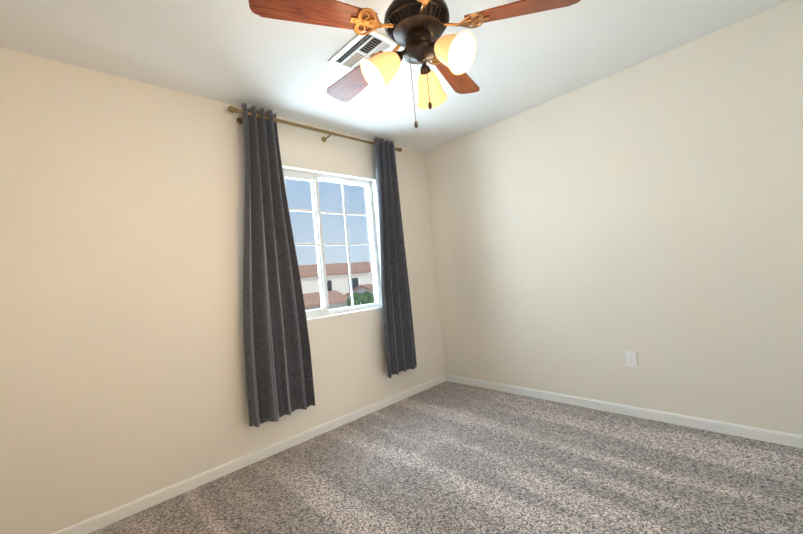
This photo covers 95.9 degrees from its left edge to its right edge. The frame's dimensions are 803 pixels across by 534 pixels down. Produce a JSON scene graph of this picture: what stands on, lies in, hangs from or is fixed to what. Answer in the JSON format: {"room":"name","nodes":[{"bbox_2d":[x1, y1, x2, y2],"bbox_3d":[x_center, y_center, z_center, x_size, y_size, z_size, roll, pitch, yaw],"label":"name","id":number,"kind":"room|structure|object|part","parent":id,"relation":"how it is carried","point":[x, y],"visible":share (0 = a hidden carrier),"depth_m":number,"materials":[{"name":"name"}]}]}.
{"room":"empty bedroom","nodes":[
{"label":"empty bedroom","id":0,"kind":"room"},
{"bbox_2d":[0,47,445,533],"bbox_3d":[-1.056,0.090,2.596,3.800,2.440,0.150,-4,-2,-44],"label":"wall","id":1,"kind":"structure","parent":0,"point":[122,374],"depth_m":2.06,"materials":[{"name":"paint"}]},
{"bbox_2d":[52,374,445,533],"bbox_3d":[-0.891,1.265,2.513,3.800,0.068,0.012,-4,-2,-44],"label":"baseboard","id":2,"kind":"structure","parent":1,"relation":"attached to","point":[102,520],"depth_m":2.29,"materials":[{"name":"white wood"}]},
{"bbox_2d":[228,106,401,151],"bbox_3d":[-0.598,-1.073,2.973,1.598,0.063,0.121,-4,-2,-44],"label":"curtain rod","id":3,"kind":"object","parent":1,"relation":"attached to","point":[232,109],"visible":0.75,"depth_m":2.78,"materials":[{"name":"gold metal"}]},
{"bbox_2d":[242,103,314,426],"bbox_3d":[-0.903,-0.035,2.503,0.448,2.152,0.101,-4,-2,-44],"label":"curtain","id":4,"kind":"object","parent":3,"relation":"hanging from","point":[278,367],"visible":0.98,"depth_m":2.50,"materials":[{"name":"fabric"}]},
{"bbox_2d":[374,137,416,377],"bbox_3d":[-0.088,-0.098,3.305,0.393,2.142,0.098,-4,-2,-44],"label":"curtain","id":5,"kind":"object","parent":3,"relation":"hanging from","point":[400,350],"visible":1,"depth_m":3.31,"materials":[{"name":"fabric"}]},
{"bbox_2d":[283,169,381,318],"bbox_3d":[-0.677,-0.187,3.006,1.200,1.180,0.076,-4,-2,-44],"label":"window unit","id":6,"kind":"structure","parent":1,"relation":"in","point":[319,244],"depth_m":3.10,"materials":[{"name":"white plastic"}]},
{"bbox_2d":[0,0,789,151],"bbox_3d":[-0.080,-1.308,1.482,4.100,0.120,3.320,-4,-2,-44],"label":"ceiling","id":7,"kind":"structure","parent":0,"point":[237,52],"depth_m":2.06,"materials":[{"name":"paint"}]},
{"bbox_2d":[328,30,397,70],"bbox_3d":[-0.224,-1.217,2.056,0.220,0.012,0.360,-4,-2,-44],"label":"ceiling vent","id":8,"kind":"object","parent":7,"relation":"in","point":[352,53],"visible":0.92,"depth_m":2.02,"materials":[{"name":"white metal"}]},
{"bbox_2d":[248,0,580,127],"bbox_3d":[0.049,-0.920,1.601,1.304,0.672,1.258,-4,-2,-44],"label":"ceiling fan","id":9,"kind":"object","parent":7,"relation":"hanging from","point":[416,29],"visible":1,"depth_m":1.49,"materials":[{"name":"brown wood"}]},
{"bbox_3d":[-0.329,-0.982,1.387,0.476,0.006,0.150,-5,-12,-24],"label":"blade","id":10,"kind":"part","parent":9,"relation":"part of","materials":[{"name":"brown wood"}]},
{"label":"blade","id":11,"kind":"part","parent":9,"relation":"part of","materials":[{"name":"brown wood"}]},
{"bbox_3d":[-0.084,-0.819,1.521,0.170,0.164,0.150,-5,-1,-14],"label":"lamp shade","id":12,"kind":"part","parent":9,"relation":"part of","materials":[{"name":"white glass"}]},
{"bbox_2d":[390,49,409,65],"bbox_3d":[-0.006,-0.894,1.542,0.082,0.067,0.054,-5,-1,-14],"label":"socket","id":13,"kind":"object","parent":9,"relation":"attached to","point":[405,53],"depth_m":1.53,"materials":[{"name":"brown metal"}]},
{"bbox_2d":[386,2,447,48],"bbox_3d":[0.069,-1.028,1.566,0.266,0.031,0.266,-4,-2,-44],"label":"motor","id":14,"kind":"object","parent":9,"relation":"attached to","point":[404,16],"depth_m":1.49,"materials":[{"name":"brown metal"}]},
{"bbox_3d":[0.065,-1.070,1.567,0.282,0.378,0.282,-4,-2,-44],"label":"motor","id":15,"kind":"part","parent":9,"relation":"part of","materials":[{"name":"brown metal"}]},
{"bbox_2d":[420,56,431,77],"bbox_3d":[0.105,-0.902,1.649,0.054,0.067,0.082,-6,-1,16],"label":"socket","id":16,"kind":"object","parent":9,"relation":"attached to","point":[423,74],"depth_m":1.65,"materials":[{"name":"brown metal"}]},
{"bbox_3d":[0.136,-0.835,1.730,0.150,0.164,0.170,-6,-1,16],"label":"lamp shade","id":17,"kind":"part","parent":9,"relation":"part of","materials":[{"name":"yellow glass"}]},
{"bbox_2d":[426,39,445,54],"bbox_3d":[0.141,-0.908,1.498,0.054,0.067,0.082,-4,-2,-44],"label":"socket","id":18,"kind":"object","parent":9,"relation":"attached to","point":[430,46],"depth_m":1.51,"materials":[{"name":"brown metal"}]},
{"bbox_3d":[0.188,-0.871,1.453,0.058,0.079,0.090,-4,-2,-44],"label":"bulb","id":19,"kind":"part","parent":9,"relation":"part of","materials":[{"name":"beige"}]},
{"bbox_3d":[0.287,-1.027,1.945,0.150,0.006,0.476,7,5,30],"label":"blade","id":20,"kind":"part","parent":9,"relation":"part of","materials":[{"name":"brown wood"}]},
{"bbox_3d":[0.207,-0.847,1.435,0.150,0.164,0.170,-4,-2,-44],"label":"lamp shade","id":21,"kind":"part","parent":9,"relation":"part of","materials":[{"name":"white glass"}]},
{"label":"blade","id":22,"kind":"part","parent":9,"relation":"part of","materials":[{"name":"brown wood"}]},
{"bbox_2d":[89,381,802,533],"bbox_3d":[0.155,1.240,1.429,4.100,0.120,3.320,-4,-2,-44],"label":"floor","id":23,"kind":"structure","parent":0,"point":[446,457],"depth_m":1.97,"materials":[{"name":"carpet"}]},
{"bbox_2d":[425,0,802,435],"bbox_3d":[1.456,-0.136,2.826,0.150,2.440,3.320,-4,-2,-44],"label":"wall","id":24,"kind":"structure","parent":0,"point":[649,211],"depth_m":2.47,"materials":[{"name":"paint"}]},
{"bbox_2d":[446,374,802,448],"bbox_3d":[1.507,1.049,2.745,0.012,0.068,3.020,-4,-2,-44],"label":"baseboard","id":25,"kind":"structure","parent":24,"relation":"attached to","point":[778,437],"depth_m":2.50,"materials":[{"name":"white wood"}]},
{"bbox_2d":[625,351,637,367],"bbox_3d":[1.639,0.656,2.581,0.009,0.114,0.070,-4,-2,-44],"label":"duplex electrical outlet","id":26,"kind":"object","parent":24,"relation":"attached to","point":[631,359],"visible":1,"depth_m":2.58,"materials":[{"name":"white plastic"}]},
{"label":"outside","id":27,"kind":"structure","parent":0,"visible":0},
{"bbox_3d":[-40.538,9.401,61.309,260.000,0.200,139.400,-4,-2,-44],"label":"ground","id":28,"kind":"structure","parent":27,"visible":0},
{"bbox_2d":[305,302,346,310],"bbox_3d":[-7.275,3.772,25.305,6.000,3.400,4.000,-4,-2,-44],"label":"house","id":29,"kind":"structure","parent":28,"relation":"on","point":[335,305],"depth_m":25.11,"materials":[{"name":"paint"}]},
{"bbox_2d":[303,290,348,307],"bbox_3d":[-7.405,2.354,25.335,6.600,0.830,4.600,-4,-2,-44],"label":"roof","id":30,"kind":"structure","parent":29,"relation":"on","point":[338,298],"depth_m":25.25,"materials":[{"name":"tile"}]},
{"bbox_2d":[301,272,372,294],"bbox_3d":[-7.017,2.712,36.921,15.000,5.950,10.800,-4,-2,-44],"label":"house","id":31,"kind":"structure","parent":28,"relation":"on","point":[307,285],"depth_m":33.21,"materials":[{"name":"paint"}]},
{"bbox_2d":[298,262,371,277],"bbox_3d":[-7.240,0.293,36.972,15.600,1.370,11.400,-4,-2,-44],"label":"house roof","id":32,"kind":"structure","parent":31,"relation":"on","point":[337,268],"depth_m":35.19,"materials":[{"name":"tile"}]},
{"bbox_2d":[327,278,358,290],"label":"window","id":33,"kind":"structure","parent":31,"relation":"attached to","point":[355,284],"depth_m":34.10,"materials":[{"name":"grey glass"}]},
{"bbox_2d":[345,284,373,295],"bbox_3d":[-0.252,3.098,32.109,8.100,3.740,4.600,-4,-2,-44],"label":"house","id":34,"kind":"structure","parent":28,"relation":"on","point":[365,287],"depth_m":29.53,"materials":[{"name":"paint"}]},
{"bbox_2d":[347,291,374,306],"bbox_3d":[-2.075,3.042,18.071,1.915,3.609,1.956,-4,-2,-44],"label":"tree","id":35,"kind":"object","parent":28,"relation":"on","point":[364,295],"depth_m":17.47,"materials":[{"name":"green plant"}]}
]}

